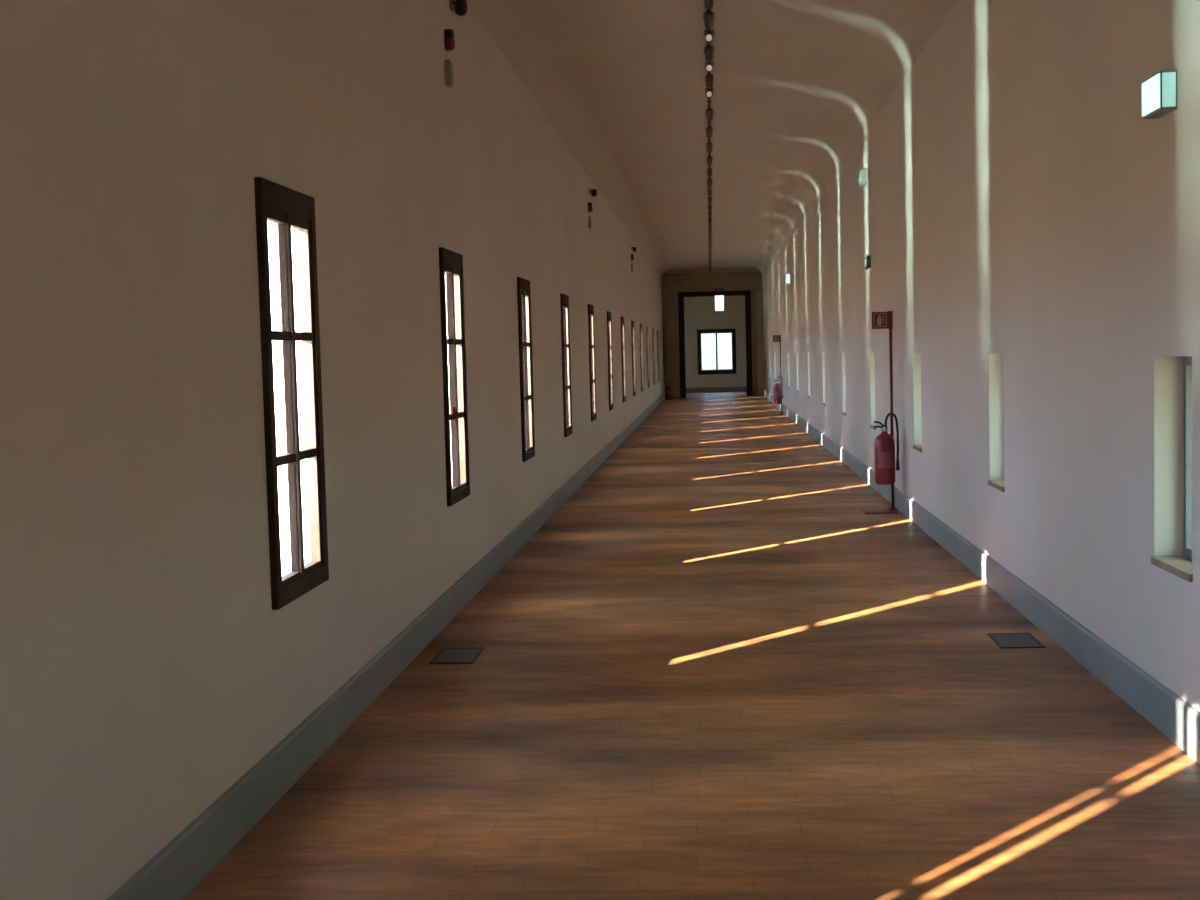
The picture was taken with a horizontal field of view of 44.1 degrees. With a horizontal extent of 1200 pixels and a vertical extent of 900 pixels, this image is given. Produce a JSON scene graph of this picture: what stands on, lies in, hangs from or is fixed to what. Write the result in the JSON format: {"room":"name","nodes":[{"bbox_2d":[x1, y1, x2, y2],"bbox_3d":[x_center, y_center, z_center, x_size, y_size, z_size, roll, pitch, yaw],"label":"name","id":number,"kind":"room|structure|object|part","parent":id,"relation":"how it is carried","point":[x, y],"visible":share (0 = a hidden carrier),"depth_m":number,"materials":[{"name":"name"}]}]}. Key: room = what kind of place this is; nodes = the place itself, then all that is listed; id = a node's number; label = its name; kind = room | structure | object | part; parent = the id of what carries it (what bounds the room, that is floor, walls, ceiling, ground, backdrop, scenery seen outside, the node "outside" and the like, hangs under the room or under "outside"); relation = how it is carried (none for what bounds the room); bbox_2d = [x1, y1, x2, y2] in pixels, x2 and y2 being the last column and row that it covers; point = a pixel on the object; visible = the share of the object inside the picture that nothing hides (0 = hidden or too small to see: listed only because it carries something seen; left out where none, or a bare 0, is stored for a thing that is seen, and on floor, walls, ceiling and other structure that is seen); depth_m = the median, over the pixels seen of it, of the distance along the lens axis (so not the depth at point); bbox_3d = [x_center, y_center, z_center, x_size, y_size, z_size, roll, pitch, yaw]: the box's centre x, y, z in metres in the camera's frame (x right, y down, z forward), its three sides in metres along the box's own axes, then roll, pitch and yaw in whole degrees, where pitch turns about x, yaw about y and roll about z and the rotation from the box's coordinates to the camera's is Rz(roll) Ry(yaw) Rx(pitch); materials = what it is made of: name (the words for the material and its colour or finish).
{"room":"corridor","nodes":[
{"label":"corridor","id":0,"kind":"room"},
{"bbox_2d":[0,0,663,899],"bbox_3d":[-0.350,-1.609,16.802,0.340,4.030,55.600,-1,4,4],"label":"wall","id":1,"kind":"structure","parent":0,"point":[148,665],"depth_m":4.34,"materials":[{"name":"paint"}]},
{"bbox_2d":[254,177,328,609],"bbox_3d":[-1.198,-0.230,5.029,0.349,1.454,0.636,-1,4,4],"label":"window","id":2,"kind":"structure","parent":1,"relation":"in","point":[289,208],"depth_m":5.01,"materials":[{"name":"brown wood"}]},
{"bbox_3d":[-1.059,-0.171,4.893,0.033,1.231,0.258,-1,4,4],"label":"sash","id":3,"kind":"part","parent":2,"relation":"part of","materials":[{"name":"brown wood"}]},
{"bbox_3d":[-1.040,-0.189,5.151,0.033,1.231,0.260,-1,4,4],"label":"sash","id":4,"kind":"part","parent":2,"relation":"part of","materials":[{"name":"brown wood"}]},
{"bbox_2d":[106,393,664,899],"bbox_3d":[-0.124,0.216,16.908,0.018,0.162,55.600,-1,4,4],"label":"baseboard","id":5,"kind":"structure","parent":1,"relation":"attached to","point":[178,868],"depth_m":5.10,"materials":[{"name":"grey paint"}]},
{"bbox_2d":[445,59,452,87],"bbox_3d":[-0.830,-2.073,8.164,0.032,0.140,0.080,-1,4,4],"label":"cable box","id":6,"kind":"object","parent":1,"relation":"attached to","point":[448,64],"visible":1,"depth_m":8.13,"materials":[{"name":"beige plastic"}]},
{"bbox_3d":[-0.816,-2.073,8.163,0.004,0.110,0.060,-1,4,4],"label":"lid","id":7,"kind":"part","parent":6,"relation":"part of","materials":[{"name":"beige plastic"}]},
{"bbox_2d":[444,29,454,50],"bbox_3d":[-0.824,-2.254,8.152,0.054,0.117,0.074,-1,4,4],"label":"fire alarm","id":8,"kind":"object","parent":1,"relation":"attached to","point":[449,42],"visible":1,"depth_m":8.12,"materials":[{"name":"red plastic"}]},
{"bbox_2d":[439,247,469,505],"bbox_3d":[-0.805,-0.405,8.178,0.070,1.374,0.636,-1,4,4],"label":"window","id":9,"kind":"structure","parent":1,"relation":"in","point":[450,262],"depth_m":8.17,"materials":[{"name":"brown wood"}]},
{"bbox_3d":[-0.823,-0.383,8.052,0.033,1.231,0.258,-1,4,4],"label":"sash","id":10,"kind":"part","parent":9,"relation":"part of","materials":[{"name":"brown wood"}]},
{"bbox_3d":[-0.804,-0.400,8.309,0.033,1.231,0.260,-1,4,4],"label":"sash","id":11,"kind":"part","parent":9,"relation":"part of","materials":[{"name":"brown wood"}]},
{"bbox_2d":[449,0,466,15],"bbox_3d":[-0.793,-2.493,8.334,0.097,0.106,0.074,-1,4,4],"label":"security camera","id":12,"kind":"object","parent":1,"relation":"attached to","point":[460,6],"visible":1,"depth_m":8.31,"materials":[{"name":"grey plastic"}]},
{"bbox_3d":[-0.834,-2.510,8.336,0.016,0.070,0.060,-1,4,4],"label":"wall plate","id":13,"kind":"part","parent":12,"relation":"part of","materials":[{"name":"grey plastic"}]},
{"bbox_2d":[517,277,534,461],"bbox_3d":[-0.578,-0.616,11.337,0.052,1.374,0.636,-1,4,4],"label":"window","id":14,"kind":"structure","parent":1,"relation":"in","point":[523,285],"depth_m":11.33,"materials":[{"name":"brown wood"}]},
{"bbox_3d":[-0.588,-0.594,11.210,0.033,1.231,0.258,-1,4,4],"label":"sash","id":15,"kind":"part","parent":14,"relation":"part of","materials":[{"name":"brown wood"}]},
{"bbox_3d":[-0.569,-0.612,11.467,0.033,1.231,0.260,-1,4,4],"label":"sash","id":16,"kind":"part","parent":14,"relation":"part of","materials":[{"name":"brown wood"}]},
{"bbox_2d":[560,293,571,436],"bbox_3d":[-0.343,-0.828,14.495,0.052,1.374,0.636,-1,4,4],"label":"window","id":17,"kind":"structure","parent":1,"relation":"in","point":[564,299],"depth_m":14.48,"materials":[{"name":"brown wood"}]},
{"bbox_3d":[-0.352,-0.806,14.368,0.033,1.231,0.258,-1,4,4],"label":"sash","id":18,"kind":"part","parent":17,"relation":"part of","materials":[{"name":"brown wood"}]},
{"bbox_3d":[-0.333,-0.823,14.625,0.033,1.231,0.260,-1,4,4],"label":"sash","id":19,"kind":"part","parent":17,"relation":"part of","materials":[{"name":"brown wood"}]},
{"bbox_2d":[588,216,590,228],"bbox_3d":[-0.121,-2.709,17.667,0.032,0.140,0.080,-1,4,4],"label":"cable box","id":20,"kind":"object","parent":1,"relation":"attached to","point":[589,217],"visible":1,"depth_m":17.63,"materials":[{"name":"beige plastic"}]},
{"bbox_2d":[588,202,592,211],"bbox_3d":[-0.115,-2.890,17.654,0.054,0.117,0.074,-1,4,4],"label":"fire alarm","id":21,"kind":"object","parent":1,"relation":"attached to","point":[590,209],"visible":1,"depth_m":17.62,"materials":[{"name":"red plastic"}]},
{"bbox_2d":[588,304,596,421],"bbox_3d":[-0.107,-1.039,17.653,0.052,1.374,0.636,-1,4,4],"label":"window","id":22,"kind":"structure","parent":1,"relation":"in","point":[591,336],"depth_m":17.63,"materials":[{"name":"brown wood"}]},
{"bbox_3d":[-0.117,-1.017,17.526,0.033,1.231,0.258,-1,4,4],"label":"sash","id":23,"kind":"part","parent":22,"relation":"part of","materials":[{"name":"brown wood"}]},
{"bbox_3d":[-0.098,-1.034,17.783,0.033,1.231,0.260,-1,4,4],"label":"sash","id":24,"kind":"part","parent":22,"relation":"part of","materials":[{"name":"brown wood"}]},
{"bbox_2d":[589,188,596,196],"bbox_3d":[-0.084,-3.099,17.839,0.097,0.106,0.074,-1,4,4],"label":"security camera","id":25,"kind":"object","parent":1,"relation":"attached to","point":[593,193],"visible":1,"depth_m":17.81,"materials":[{"name":"grey plastic"}]},
{"bbox_2d":[607,311,613,410],"bbox_3d":[0.129,-1.251,20.811,0.052,1.374,0.636,-1,4,4],"label":"window","id":26,"kind":"structure","parent":1,"relation":"in","point":[609,324],"depth_m":20.78,"materials":[{"name":"brown wood"}]},
{"bbox_3d":[0.138,-1.246,20.941,0.033,1.231,0.260,-1,4,4],"label":"sash","id":27,"kind":"part","parent":26,"relation":"part of","materials":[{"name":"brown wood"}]},
{"bbox_2d":[621,316,625,402],"bbox_3d":[0.364,-1.462,23.969,0.052,1.374,0.636,-1,4,4],"label":"window","id":28,"kind":"structure","parent":1,"relation":"in","point":[622,318],"depth_m":23.94,"materials":[{"name":"brown wood"}]},
{"bbox_3d":[0.373,-1.458,24.099,0.033,1.231,0.260,-1,4,4],"label":"sash","id":29,"kind":"part","parent":28,"relation":"part of","materials":[{"name":"brown wood"}]},
{"bbox_2d":[631,320,635,396],"bbox_3d":[0.600,-1.674,27.127,0.052,1.374,0.636,-1,4,4],"label":"window","id":30,"kind":"structure","parent":1,"relation":"in","point":[632,322],"depth_m":27.09,"materials":[{"name":"brown wood"}]},
{"bbox_2d":[640,324,643,391],"bbox_3d":[0.835,-1.885,30.285,0.052,1.374,0.636,-1,4,4],"label":"window","id":31,"kind":"structure","parent":1,"relation":"in","point":[641,343],"depth_m":30.25,"materials":[{"name":"brown wood"}]},
{"bbox_2d":[646,326,649,387],"bbox_3d":[1.071,-2.097,33.443,0.052,1.374,0.636,-1,4,4],"label":"window","id":32,"kind":"structure","parent":1,"relation":"in","point":[647,328],"depth_m":33.18,"materials":[{"name":"brown wood"}]},
{"bbox_2d":[652,328,654,384],"bbox_3d":[1.306,-2.308,36.602,0.052,1.374,0.636,-1,4,4],"label":"window","id":33,"kind":"structure","parent":1,"relation":"in","point":[652,328],"depth_m":36.32,"materials":[{"name":"brown wood"}]},
{"bbox_2d":[657,330,658,381],"bbox_3d":[1.542,-2.520,39.760,0.052,1.374,0.636,-1,4,4],"label":"window","id":34,"kind":"structure","parent":1,"relation":"in","point":[657,330],"depth_m":39.48,"materials":[{"name":"brown wood"}]},
{"bbox_2d":[183,392,1199,899],"bbox_3d":[1.565,0.239,19.447,4.000,0.300,60.900,-1,4,4],"label":"floor","id":35,"kind":"structure","parent":0,"point":[709,673],"depth_m":5.37,"materials":[{"name":"wood"}]},
{"bbox_2d":[429,648,483,663],"bbox_3d":[-0.666,0.959,6.918,0.200,0.005,0.340,-1,4,4],"label":"floor hatch","id":36,"kind":"object","parent":35,"relation":"on","point":[445,655],"visible":1,"depth_m":6.90,"materials":[{"name":"metal"}]},
{"bbox_2d":[665,379,672,399],"bbox_3d":[1.995,-1.762,43.143,0.172,0.595,0.187,-3,4,-27],"label":"fire extinguisher","id":37,"kind":"object","parent":35,"relation":"on","point":[669,394],"visible":1,"depth_m":43.09,"materials":[{"name":"red metal"}]},
{"bbox_3d":[1.992,-1.682,43.155,0.170,0.435,0.170,-1,4,4],"label":"tank","id":38,"kind":"part","parent":37,"relation":"part of","materials":[{"name":"red metal"}]},
{"bbox_2d":[770,335,782,415],"bbox_3d":[3.647,-1.545,30.780,0.270,1.680,0.200,-1,4,4],"label":"stand","id":39,"kind":"object","parent":35,"relation":"on","point":[776,338],"visible":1,"depth_m":30.73,"materials":[{"name":"red paint"}]},
{"bbox_3d":[3.662,-2.308,30.718,0.171,0.150,0.019,-1,4,4],"label":"sign panel","id":40,"kind":"part","parent":39,"relation":"part of","materials":[{"name":"red paint"}]},
{"bbox_2d":[773,375,783,403],"bbox_3d":[3.682,-1.246,30.685,0.172,0.595,0.187,-3,4,-27],"label":"fire extinguisher","id":41,"kind":"object","parent":39,"relation":"attached to","point":[778,389],"visible":1,"depth_m":30.64,"materials":[{"name":"red metal"}]},
{"bbox_3d":[3.679,-1.167,30.697,0.170,0.435,0.170,-1,4,4],"label":"tank","id":42,"kind":"part","parent":41,"relation":"part of","materials":[{"name":"red metal"}]},
{"bbox_2d":[863,311,897,513],"bbox_3d":[2.326,-0.313,12.368,0.270,1.680,0.200,-1,4,4],"label":"stand","id":43,"kind":"object","parent":35,"relation":"on","point":[880,320],"visible":1,"depth_m":12.32,"materials":[{"name":"red paint"}]},
{"bbox_3d":[2.348,0.507,12.421,0.270,0.035,0.200,-1,4,4],"label":"plate","id":44,"kind":"part","parent":43,"relation":"part of","materials":[{"name":"red paint"}]},
{"bbox_3d":[2.341,-1.077,12.306,0.171,0.150,0.019,-1,4,4],"label":"sign panel","id":45,"kind":"part","parent":43,"relation":"part of","materials":[{"name":"red paint"}]},
{"bbox_2d":[874,412,899,484],"bbox_3d":[2.361,-0.015,12.273,0.172,0.595,0.187,-3,4,-27],"label":"fire extinguisher","id":46,"kind":"object","parent":43,"relation":"attached to","point":[884,443],"visible":1,"depth_m":12.22,"materials":[{"name":"red metal"}]},
{"bbox_3d":[2.310,-0.210,12.271,0.092,0.064,0.016,-1,4,4],"label":"handle","id":47,"kind":"part","parent":46,"relation":"part of","materials":[{"name":"black plastic"}]},
{"bbox_3d":[2.358,0.065,12.286,0.170,0.435,0.170,-1,4,4],"label":"tank","id":48,"kind":"part","parent":46,"relation":"part of","materials":[{"name":"red metal"}]},
{"bbox_2d":[987,633,1045,647],"bbox_3d":[1.942,0.890,6.930,0.200,0.005,0.340,-1,4,4],"label":"floor hatch","id":49,"kind":"object","parent":35,"relation":"on","point":[1003,640],"visible":1,"depth_m":6.92,"materials":[{"name":"metal"}]},
{"bbox_2d":[466,0,958,280],"bbox_3d":[1.265,-3.525,16.554,4.000,0.560,55.600,-1,4,4],"label":"ceiling","id":50,"kind":"structure","parent":0,"point":[798,84],"depth_m":14.03,"materials":[{"name":"paint"}]},
{"bbox_2d":[706,8,710,196],"bbox_3d":[1.872,-4.120,25.293,0.044,0.038,37.240,-1,4,4],"label":"track","id":51,"kind":"object","parent":50,"relation":"attached to","point":[708,98],"visible":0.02,"depth_m":14.29,"materials":[{"name":"brown metal"}]},
{"bbox_2d":[703,0,712,8],"bbox_3d":[0.709,-2.972,9.668,0.072,0.173,0.150,-1,4,4],"label":"track spotlight","id":52,"kind":"object","parent":51,"relation":"attached to","point":[708,4],"visible":1,"depth_m":9.68,"materials":[{"name":"brown metal"}]},
{"bbox_2d":[704,9,713,27],"bbox_3d":[0.752,-3.011,10.255,0.072,0.173,0.150,-1,4,4],"label":"track spotlight","id":53,"kind":"object","parent":51,"relation":"attached to","point":[709,15],"visible":0.82,"depth_m":10.24,"materials":[{"name":"brown metal"}]},
{"bbox_2d":[704,42,713,60],"bbox_3d":[0.838,-3.088,11.409,0.072,0.173,0.150,-1,4,4],"label":"track spotlight","id":54,"kind":"object","parent":51,"relation":"attached to","point":[708,50],"visible":0.83,"depth_m":11.40,"materials":[{"name":"brown metal"}]},
{"bbox_2d":[704,28,713,41],"bbox_3d":[0.795,-3.054,10.832,0.072,0.164,0.150,-1,4,4],"label":"track spotlight","id":55,"kind":"object","parent":51,"relation":"attached to","point":[708,36],"visible":0.8,"depth_m":10.79,"materials":[{"name":"brown metal"}]},
{"bbox_2d":[705,72,712,87],"bbox_3d":[0.927,-3.168,12.593,0.072,0.173,0.150,-1,4,4],"label":"track spotlight","id":56,"kind":"object","parent":51,"relation":"attached to","point":[709,82],"visible":0.76,"depth_m":12.58,"materials":[{"name":"brown metal"}]},
{"bbox_2d":[705,88,712,97],"bbox_3d":[0.972,-3.213,13.200,0.072,0.164,0.150,-1,4,4],"label":"track spotlight","id":57,"kind":"object","parent":51,"relation":"attached to","point":[708,92],"visible":0.82,"depth_m":13.16,"materials":[{"name":"brown metal"}]},
{"bbox_2d":[706,101,712,119],"bbox_3d":[1.060,-3.287,14.374,0.072,0.173,0.150,-1,4,4],"label":"track spotlight","id":58,"kind":"object","parent":51,"relation":"attached to","point":[709,110],"visible":1,"depth_m":14.35,"materials":[{"name":"brown metal"}]},
{"bbox_2d":[706,120,712,137],"bbox_3d":[1.147,-3.366,15.548,0.072,0.173,0.150,-1,4,4],"label":"track spotlight","id":59,"kind":"object","parent":51,"relation":"attached to","point":[709,132],"visible":0.96,"depth_m":15.52,"materials":[{"name":"brown metal"}]},
{"bbox_2d":[705,61,713,71],"bbox_3d":[0.881,-3.131,11.986,0.072,0.164,0.150,-1,4,4],"label":"track spotlight","id":60,"kind":"object","parent":51,"relation":"attached to","point":[709,67],"visible":0.8,"depth_m":11.94,"materials":[{"name":"brown metal"}]},
{"bbox_2d":[706,138,712,152],"bbox_3d":[1.235,-3.444,16.722,0.072,0.173,0.150,-1,4,4],"label":"track spotlight","id":61,"kind":"object","parent":51,"relation":"attached to","point":[709,145],"visible":0.9,"depth_m":16.71,"materials":[{"name":"brown metal"}]},
{"bbox_2d":[707,165,711,176],"bbox_3d":[1.410,-3.602,19.070,0.072,0.173,0.150,-1,4,4],"label":"track spotlight","id":62,"kind":"object","parent":51,"relation":"attached to","point":[709,172],"visible":0.8,"depth_m":19.06,"materials":[{"name":"brown metal"}]},
{"bbox_2d":[707,187,711,195],"bbox_3d":[1.585,-3.759,21.419,0.072,0.173,0.150,-1,4,4],"label":"track spotlight","id":63,"kind":"object","parent":51,"relation":"attached to","point":[709,190],"visible":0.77,"depth_m":21.41,"materials":[{"name":"brown metal"}]},
{"bbox_2d":[707,196,711,203],"bbox_3d":[1.672,-3.837,22.593,0.072,0.173,0.150,-1,4,4],"label":"track spotlight","id":64,"kind":"object","parent":51,"relation":"attached to","point":[709,199],"visible":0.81,"depth_m":22.58,"materials":[{"name":"brown metal"}]},
{"bbox_2d":[707,152,712,165],"bbox_3d":[1.322,-3.523,17.896,0.072,0.173,0.150,-1,4,4],"label":"track spotlight","id":65,"kind":"object","parent":51,"relation":"attached to","point":[709,158],"visible":0.86,"depth_m":17.89,"materials":[{"name":"brown metal"}]},
{"bbox_2d":[708,177,711,186],"bbox_3d":[1.497,-3.680,20.245,0.072,0.173,0.150,-1,4,4],"label":"track spotlight","id":66,"kind":"object","parent":51,"relation":"attached to","point":[709,179],"visible":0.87,"depth_m":20.22,"materials":[{"name":"brown metal"}]},
{"bbox_2d":[662,267,763,397],"bbox_3d":[3.389,-3.583,44.507,4.000,4.180,0.350,-1,4,4],"label":"wall","id":67,"kind":"structure","parent":0,"point":[759,293],"depth_m":44.26,"materials":[{"name":"paint"}]},
{"bbox_2d":[662,271,761,397],"bbox_3d":[3.393,-3.441,44.466,2.970,3.700,0.470,-1,4,4],"label":"trim","id":68,"kind":"structure","parent":67,"relation":"attached to","point":[673,284],"depth_m":44.23,"materials":[{"name":"brown wood"}]},
{"bbox_2d":[678,290,752,397],"bbox_3d":[3.467,-3.178,44.563,2.170,3.160,0.180,-1,4,4],"label":"trim","id":69,"kind":"structure","parent":67,"relation":"attached to","point":[747,293],"depth_m":44.45,"materials":[{"name":"brown wood"}]},
{"bbox_2d":[714,288,724,310],"bbox_3d":[3.550,-4.459,44.101,0.320,0.670,0.156,-1,4,4],"label":"exit sign","id":70,"kind":"object","parent":67,"relation":"attached to","point":[719,304],"visible":1,"depth_m":44.03,"materials":[{"name":"grey plastic"}]},
{"bbox_2d":[684,295,746,387],"bbox_3d":[3.764,-3.676,49.472,3.800,3.700,0.300,-1,4,4],"label":"wall","id":71,"kind":"structure","parent":0,"point":[700,313],"depth_m":49.31,"materials":[{"name":"paint"}]},
{"bbox_2d":[697,329,735,374],"bbox_3d":[3.884,-3.270,49.350,1.280,1.500,0.080,-1,4,4],"label":"window","id":72,"kind":"structure","parent":71,"relation":"in","point":[703,331],"depth_m":49.32,"materials":[{"name":"brown wood"}]},
{"bbox_3d":[3.620,-3.275,49.379,0.530,1.280,0.040,-1,4,4],"label":"sash","id":73,"kind":"part","parent":72,"relation":"part of","materials":[{"name":"glass"}]},
{"bbox_3d":[4.148,-3.286,49.339,0.530,1.280,0.040,-1,4,4],"label":"sash","id":74,"kind":"part","parent":72,"relation":"part of","materials":[{"name":"glass"}]},
{"bbox_2d":[686,387,746,392],"bbox_3d":[3.796,-2.004,49.421,3.200,0.170,0.020,-1,4,4],"label":"baseboard","id":75,"kind":"structure","parent":71,"relation":"attached to","point":[707,389],"depth_m":49.41,"materials":[{"name":"grey paint"}]},
{"bbox_2d":[762,0,1199,710],"bbox_3d":[3.019,-1.681,16.546,0.420,4.030,55.600,-1,4,4],"label":"wall","id":76,"kind":"structure","parent":0,"point":[1031,238],"depth_m":7.20,"materials":[{"name":"paint"}]},
{"bbox_2d":[786,273,789,283],"bbox_3d":[3.709,-3.372,29.243,0.056,0.200,0.326,-1,4,4],"label":"exit sign","id":77,"kind":"object","parent":76,"relation":"attached to","point":[787,275],"visible":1,"depth_m":29.09,"materials":[{"name":"grey plastic"}]},
{"bbox_2d":[858,169,866,185],"bbox_3d":[2.621,-2.715,14.798,0.066,0.140,0.240,-1,4,4],"label":"wall box","id":78,"kind":"object","parent":76,"relation":"attached to","point":[862,176],"visible":1,"depth_m":14.68,"materials":[{"name":"grey plastic"}]},
{"bbox_3d":[2.591,-2.714,14.801,0.006,0.090,0.180,-1,4,4],"label":"lid","id":79,"kind":"part","parent":78,"relation":"part of","materials":[{"name":"grey plastic"}]},
{"bbox_2d":[864,255,870,269],"bbox_3d":[2.646,-1.856,14.683,0.034,0.120,0.320,-1,4,4],"label":"plate","id":80,"kind":"object","parent":76,"relation":"attached to","point":[867,260],"visible":1,"depth_m":14.54,"materials":[{"name":"green plastic"}]},
{"bbox_2d":[913,445,921,451],"bbox_3d":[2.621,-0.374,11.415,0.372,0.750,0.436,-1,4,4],"label":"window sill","id":81,"kind":"structure","parent":76,"relation":"in","point":[916,447],"depth_m":11.46,"materials":[{"name":"stone"}]},
{"bbox_2d":[764,390,1199,763],"bbox_3d":[2.849,0.153,16.682,0.018,0.162,55.600,-1,4,4],"label":"baseboard","id":82,"kind":"structure","parent":76,"relation":"attached to","point":[1178,720],"depth_m":6.76,"materials":[{"name":"grey paint"}]},
{"bbox_2d":[988,480,1004,491],"bbox_3d":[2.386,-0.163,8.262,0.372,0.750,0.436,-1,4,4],"label":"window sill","id":83,"kind":"structure","parent":76,"relation":"in","point":[998,484],"depth_m":8.31,"materials":[{"name":"stone"}]},
{"bbox_2d":[1142,70,1176,118],"bbox_3d":[1.917,-1.218,5.085,0.060,0.130,0.215,-1,4,4],"label":"exit sign","id":84,"kind":"object","parent":76,"relation":"attached to","point":[1159,91],"visible":1,"depth_m":5.00,"materials":[{"name":"grey plastic"}]},
{"bbox_2d":[1151,356,1192,581],"bbox_3d":[2.151,0.048,5.109,0.372,0.750,0.436,-1,4,4],"label":"window","id":85,"kind":"structure","parent":76,"relation":"in","point":[1180,566],"depth_m":5.28,"materials":[{"name":"wood"}]},
{"bbox_3d":[2.160,0.408,5.133,0.372,0.028,0.436,-1,4,4],"label":"sill","id":86,"kind":"part","parent":85,"relation":"part of","materials":[{"name":"stone"}]},
{"bbox_3d":[2.094,0.035,5.112,0.035,0.722,0.404,-1,4,4],"label":"frame","id":87,"kind":"part","parent":85,"relation":"part of","materials":[{"name":"grey paint"}]}
]}

